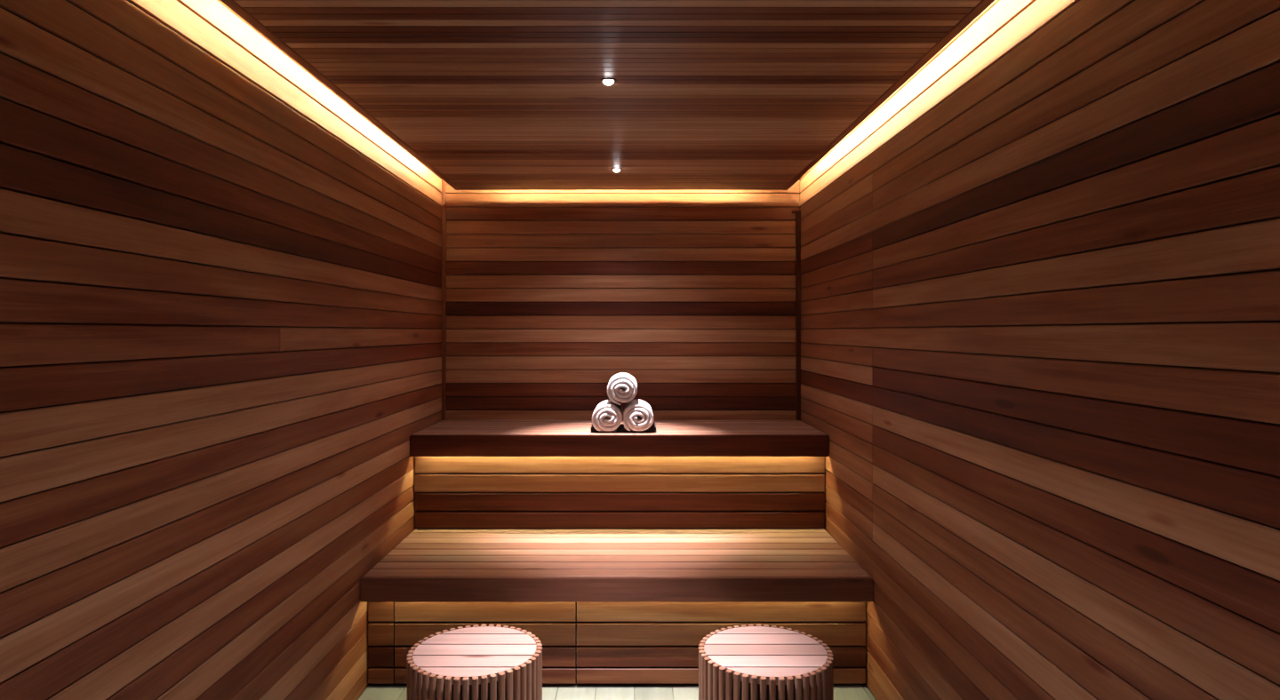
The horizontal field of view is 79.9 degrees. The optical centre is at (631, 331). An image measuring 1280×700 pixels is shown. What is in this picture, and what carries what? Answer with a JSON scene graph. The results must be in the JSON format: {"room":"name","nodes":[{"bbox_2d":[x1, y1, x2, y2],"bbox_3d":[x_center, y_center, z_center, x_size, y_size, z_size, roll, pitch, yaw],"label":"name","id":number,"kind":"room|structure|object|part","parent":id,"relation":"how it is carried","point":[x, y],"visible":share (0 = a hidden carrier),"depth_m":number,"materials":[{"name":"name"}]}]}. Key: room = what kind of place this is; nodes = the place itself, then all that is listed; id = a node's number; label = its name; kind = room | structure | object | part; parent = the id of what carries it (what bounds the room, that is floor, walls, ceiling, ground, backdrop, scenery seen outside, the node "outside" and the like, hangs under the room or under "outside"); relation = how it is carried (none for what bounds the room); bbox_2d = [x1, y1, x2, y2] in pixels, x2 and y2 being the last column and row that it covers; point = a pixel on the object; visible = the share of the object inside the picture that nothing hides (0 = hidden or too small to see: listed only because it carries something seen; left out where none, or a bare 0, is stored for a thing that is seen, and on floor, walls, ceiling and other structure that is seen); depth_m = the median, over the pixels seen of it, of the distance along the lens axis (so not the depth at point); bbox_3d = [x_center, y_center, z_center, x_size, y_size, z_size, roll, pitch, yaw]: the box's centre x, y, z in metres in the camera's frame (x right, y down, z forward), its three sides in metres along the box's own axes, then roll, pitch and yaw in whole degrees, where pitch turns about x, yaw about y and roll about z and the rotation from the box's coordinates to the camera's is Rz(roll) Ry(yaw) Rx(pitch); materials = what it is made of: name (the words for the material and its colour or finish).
{"room":"sauna","nodes":[
{"label":"sauna","id":0,"kind":"room"},
{"bbox_2d":[0,0,442,699],"bbox_3d":[-1.029,0.172,1.722,0.044,2.360,4.685,0,0,0],"label":"wall","id":1,"kind":"structure","parent":0,"point":[220,279],"depth_m":1.76,"materials":[{"name":"brown wood"}]},
{"bbox_2d":[220,0,460,190],"bbox_3d":[-0.910,-0.758,1.728,0.030,0.030,4.555,0,0,0],"label":"trim","id":2,"kind":"structure","parent":1,"relation":"attached to","point":[232,4],"depth_m":2.22,"materials":[{"name":"brown wood"}]},
{"bbox_2d":[234,0,981,189],"bbox_3d":[-0.054,-0.759,1.722,1.681,0.028,4.543,0,0,0],"label":"ceiling","id":3,"kind":"structure","parent":0,"point":[492,94],"depth_m":2.22,"materials":[{"name":"brown wood"}]},
{"bbox_2d":[600,78,616,85],"bbox_3d":[-0.070,-0.739,2.264,0.049,0.012,0.049,0,0,0],"label":"recessed light","id":4,"kind":"object","parent":3,"relation":"in","point":[607,81],"visible":1,"depth_m":2.25,"materials":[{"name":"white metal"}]},
{"bbox_2d":[611,168,622,172],"bbox_3d":[-0.070,-0.739,3.500,0.049,0.012,0.049,0,0,0],"label":"recessed light","id":5,"kind":"object","parent":3,"relation":"in","point":[616,170],"visible":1,"depth_m":3.49,"materials":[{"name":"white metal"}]},
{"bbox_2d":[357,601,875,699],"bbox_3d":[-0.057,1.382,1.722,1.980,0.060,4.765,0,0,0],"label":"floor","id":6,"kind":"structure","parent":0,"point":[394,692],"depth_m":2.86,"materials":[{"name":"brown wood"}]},
{"bbox_2d":[406,624,542,699],"bbox_3d":[-0.473,1.156,2.310,0.400,0.392,0.400,0,0,0],"label":"round stool","id":7,"kind":"object","parent":6,"relation":"on","point":[483,662],"visible":1,"depth_m":2.22,"materials":[{"name":"brown wood"}]},
{"bbox_2d":[360,528,872,684],"bbox_3d":[-0.057,1.125,3.191,1.896,0.429,0.738,0,0,0],"label":"bench","id":8,"kind":"object","parent":6,"relation":"on","point":[646,599],"visible":0.96,"depth_m":2.90,"materials":[{"name":"brown wood"}]},
{"bbox_3d":[-0.953,1.140,2.915,0.098,0.399,0.030,0,0,0],"label":"riser panel","id":9,"kind":"part","parent":8,"relation":"part of","materials":[{"name":"brown wood"}]},
{"bbox_3d":[-0.557,1.140,2.915,0.686,0.399,0.030,0,0,0],"label":"riser panel","id":10,"kind":"part","parent":8,"relation":"part of","materials":[{"name":"brown wood"}]},
{"bbox_3d":[-0.057,0.941,3.204,1.888,0.060,0.712,0,0,0],"label":"seat","id":11,"kind":"part","parent":8,"relation":"part of","materials":[{"name":"brown wood"}]},
{"bbox_2d":[409,420,829,528],"bbox_3d":[-0.057,0.689,3.759,1.896,0.441,0.607,0,0,0],"label":"bench","id":12,"kind":"object","parent":8,"relation":"on","point":[469,474],"visible":0.93,"depth_m":3.52,"materials":[{"name":"brown wood"}]},
{"bbox_3d":[-0.057,0.498,3.772,1.888,0.060,0.581,0,0,0],"label":"seat","id":13,"kind":"part","parent":12,"relation":"part of","materials":[{"name":"brown wood"}]},
{"bbox_3d":[-0.057,0.704,3.534,1.890,0.411,0.030,0,0,0],"label":"riser panel","id":14,"kind":"part","parent":12,"relation":"part of","materials":[{"name":"brown wood"}]},
{"bbox_2d":[590,421,655,431],"bbox_3d":[-0.040,0.456,3.690,0.306,0.022,0.250,0,0,0],"label":"serving tray","id":15,"kind":"object","parent":12,"relation":"on","point":[620,428],"visible":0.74,"depth_m":3.57,"materials":[{"name":"black wood"}]},
{"bbox_2d":[592,400,623,431],"bbox_3d":[-0.116,0.397,3.650,0.141,0.124,0.272,0,0,0],"label":"rolled towel","id":16,"kind":"object","parent":15,"relation":"on","point":[607,416],"visible":0.99,"depth_m":3.52,"materials":[{"name":"white fabric"}]},
{"bbox_2d":[607,372,637,405],"bbox_3d":[-0.045,0.270,3.650,0.142,0.138,0.272,0,0,0],"label":"rolled towel","id":17,"kind":"object","parent":16,"relation":"on","point":[621,388],"visible":1,"depth_m":3.52,"materials":[{"name":"white fabric"}]},
{"bbox_2d":[624,399,653,431],"bbox_3d":[0.030,0.395,3.650,0.139,0.125,0.274,0,0,0],"label":"rolled towel","id":18,"kind":"object","parent":15,"relation":"on","point":[638,416],"visible":0.98,"depth_m":3.52,"materials":[{"name":"white fabric"}]},
{"bbox_3d":[0.339,1.140,2.915,1.098,0.399,0.030,0,0,0],"label":"riser panel","id":19,"kind":"part","parent":8,"relation":"part of","materials":[{"name":"brown wood"}]},
{"bbox_2d":[698,624,833,699],"bbox_3d":[0.402,1.156,2.310,0.400,0.392,0.400,0,0,0],"label":"round stool","id":20,"kind":"object","parent":6,"relation":"on","point":[758,662],"visible":1,"depth_m":2.22,"materials":[{"name":"brown wood"}]},
{"bbox_2d":[445,178,799,420],"bbox_3d":[-0.057,0.172,4.087,1.900,2.360,0.044,0,0,0],"label":"wall","id":21,"kind":"structure","parent":0,"point":[551,296],"depth_m":4.07,"materials":[{"name":"brown wood"}]},
{"bbox_2d":[441,179,445,420],"bbox_3d":[-0.998,-0.191,4.055,0.016,1.315,0.020,0,0,0],"label":"trim","id":22,"kind":"structure","parent":21,"relation":"attached to","point":[443,180],"depth_m":4.04,"materials":[{"name":"brown wood"}]},
{"bbox_2d":[461,189,782,190],"bbox_3d":[-0.054,-0.758,3.999,1.681,0.030,0.012,0,0,0],"label":"trim","id":23,"kind":"structure","parent":21,"relation":"attached to","point":[461,189],"depth_m":4.00,"materials":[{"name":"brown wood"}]},
{"bbox_2d":[792,210,800,420],"bbox_3d":[0.871,-0.087,4.053,0.044,1.109,0.024,0,0,0],"label":"trim","id":24,"kind":"structure","parent":21,"relation":"attached to","point":[797,212],"depth_m":4.04,"materials":[{"name":"brown wood"}]},
{"bbox_2d":[800,0,1279,699],"bbox_3d":[0.915,0.172,1.722,0.044,2.360,4.685,0,0,0],"label":"wall","id":25,"kind":"structure","parent":0,"point":[1040,278],"depth_m":1.60,"materials":[{"name":"brown wood"}]},
{"bbox_2d":[782,0,995,190],"bbox_3d":[0.801,-0.758,1.728,0.030,0.030,4.555,0,0,0],"label":"trim","id":26,"kind":"structure","parent":25,"relation":"attached to","point":[982,5],"depth_m":2.23,"materials":[{"name":"brown wood"}]}
]}

